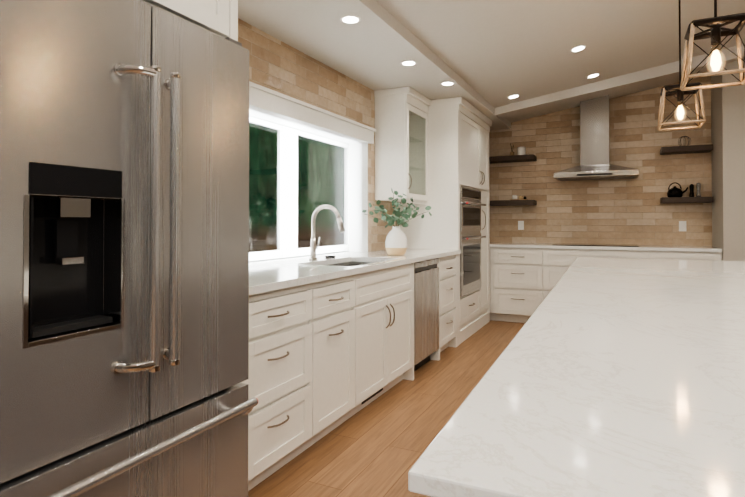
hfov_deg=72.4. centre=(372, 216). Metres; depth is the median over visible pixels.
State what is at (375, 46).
ceiling
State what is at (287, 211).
window unit
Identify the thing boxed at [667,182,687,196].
kettle
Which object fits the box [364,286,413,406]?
base cabinet
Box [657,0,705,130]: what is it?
pendant light
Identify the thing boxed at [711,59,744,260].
wall
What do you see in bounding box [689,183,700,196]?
pepper mill
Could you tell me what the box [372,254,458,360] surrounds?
base cabinet
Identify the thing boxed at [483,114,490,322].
tall cabinet
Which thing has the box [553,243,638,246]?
cooktop
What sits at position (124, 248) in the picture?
fridge
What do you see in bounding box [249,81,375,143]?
trim
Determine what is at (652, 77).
ceiling beam
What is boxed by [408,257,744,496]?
island countertop
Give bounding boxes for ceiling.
[238,0,510,129]
[376,0,744,121]
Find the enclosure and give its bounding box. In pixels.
[142,0,237,40]
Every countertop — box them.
[249,248,460,294]
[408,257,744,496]
[490,242,721,251]
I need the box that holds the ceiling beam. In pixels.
[495,44,744,118]
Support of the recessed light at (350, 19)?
in the ceiling at (375, 46)
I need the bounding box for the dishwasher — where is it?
[414,258,438,370]
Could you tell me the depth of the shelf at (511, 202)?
6.38 m
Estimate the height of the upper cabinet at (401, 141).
1.036 m
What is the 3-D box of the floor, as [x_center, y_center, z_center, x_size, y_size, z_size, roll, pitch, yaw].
[1.710,1.236,1.470,6.550,0.060,9.800,0,-1,26]
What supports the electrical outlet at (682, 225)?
attached to the wall at (623, 211)
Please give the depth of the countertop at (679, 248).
5.54 m
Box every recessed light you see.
[340,15,360,23]
[401,60,416,65]
[440,81,454,85]
[508,94,519,98]
[570,45,585,51]
[587,73,599,77]
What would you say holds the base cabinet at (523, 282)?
on the floor
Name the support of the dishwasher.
on the floor
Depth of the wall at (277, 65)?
4.07 m
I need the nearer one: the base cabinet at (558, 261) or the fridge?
the fridge
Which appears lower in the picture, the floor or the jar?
the floor
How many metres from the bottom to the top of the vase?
0.529 m
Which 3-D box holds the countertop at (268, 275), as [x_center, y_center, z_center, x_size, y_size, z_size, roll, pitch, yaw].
[-0.291,0.425,3.567,0.887,0.233,3.394,0,-1,26]
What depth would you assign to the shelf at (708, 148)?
5.58 m
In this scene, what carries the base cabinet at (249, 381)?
on the floor
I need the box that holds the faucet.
[309,205,344,259]
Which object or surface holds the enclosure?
on the floor
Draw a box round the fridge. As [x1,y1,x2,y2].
[0,0,258,496]
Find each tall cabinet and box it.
[399,97,486,344]
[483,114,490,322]
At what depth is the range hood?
5.90 m
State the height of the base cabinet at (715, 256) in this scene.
0.882 m
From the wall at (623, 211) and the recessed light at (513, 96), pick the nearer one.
the recessed light at (513, 96)
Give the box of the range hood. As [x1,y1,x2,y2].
[554,95,638,180]
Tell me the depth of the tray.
6.42 m
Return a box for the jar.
[517,147,525,154]
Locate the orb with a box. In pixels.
[678,136,690,145]
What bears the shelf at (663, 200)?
attached to the wall at (623, 211)
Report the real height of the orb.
0.124 m
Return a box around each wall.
[238,18,398,251]
[489,76,711,245]
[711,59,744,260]
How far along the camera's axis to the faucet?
3.58 m
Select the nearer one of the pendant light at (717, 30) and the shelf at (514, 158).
the pendant light at (717, 30)
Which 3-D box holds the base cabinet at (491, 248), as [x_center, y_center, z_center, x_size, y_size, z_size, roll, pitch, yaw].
[1.283,0.821,6.497,0.677,0.882,0.639,0,-1,26]
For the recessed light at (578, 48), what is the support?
in the ceiling at (495, 53)
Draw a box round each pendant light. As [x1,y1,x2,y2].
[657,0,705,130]
[680,0,744,90]
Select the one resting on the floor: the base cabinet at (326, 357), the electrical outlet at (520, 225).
the base cabinet at (326, 357)
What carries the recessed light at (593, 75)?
in the ceiling at (495, 53)
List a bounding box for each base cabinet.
[240,295,251,490]
[252,281,323,487]
[324,273,363,435]
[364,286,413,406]
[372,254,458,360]
[490,247,493,319]
[494,247,545,322]
[546,249,657,296]
[658,251,721,260]
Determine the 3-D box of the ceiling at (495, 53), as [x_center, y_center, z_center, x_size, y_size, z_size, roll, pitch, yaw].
[2.200,-1.810,1.265,5.460,1.074,9.800,0,-1,26]
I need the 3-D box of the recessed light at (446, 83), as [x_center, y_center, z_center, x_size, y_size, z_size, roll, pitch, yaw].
[0.655,-1.159,4.447,0.124,0.010,0.124,0,-1,26]
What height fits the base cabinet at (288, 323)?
0.882 m
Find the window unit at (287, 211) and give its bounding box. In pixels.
[249,116,348,261]
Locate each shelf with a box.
[489,154,536,163]
[490,200,536,205]
[660,144,712,154]
[660,197,712,203]
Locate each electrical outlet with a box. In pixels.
[518,221,523,229]
[679,221,685,230]
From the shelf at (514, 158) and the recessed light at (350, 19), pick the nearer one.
the recessed light at (350, 19)
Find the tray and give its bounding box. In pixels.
[510,195,527,199]
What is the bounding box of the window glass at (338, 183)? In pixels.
[249,123,343,251]
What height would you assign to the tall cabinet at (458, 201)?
2.396 m
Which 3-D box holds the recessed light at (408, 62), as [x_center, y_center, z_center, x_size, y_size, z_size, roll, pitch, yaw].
[0.276,-1.166,3.876,0.124,0.010,0.124,0,-1,26]
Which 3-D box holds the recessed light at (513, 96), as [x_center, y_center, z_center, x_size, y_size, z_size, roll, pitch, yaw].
[1.498,-1.271,5.408,0.124,0.028,0.124,0,-1,26]
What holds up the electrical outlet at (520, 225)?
attached to the wall at (623, 211)
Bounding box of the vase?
[362,188,431,254]
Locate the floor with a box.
[248,320,524,496]
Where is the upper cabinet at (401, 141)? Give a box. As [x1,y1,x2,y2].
[374,87,430,204]

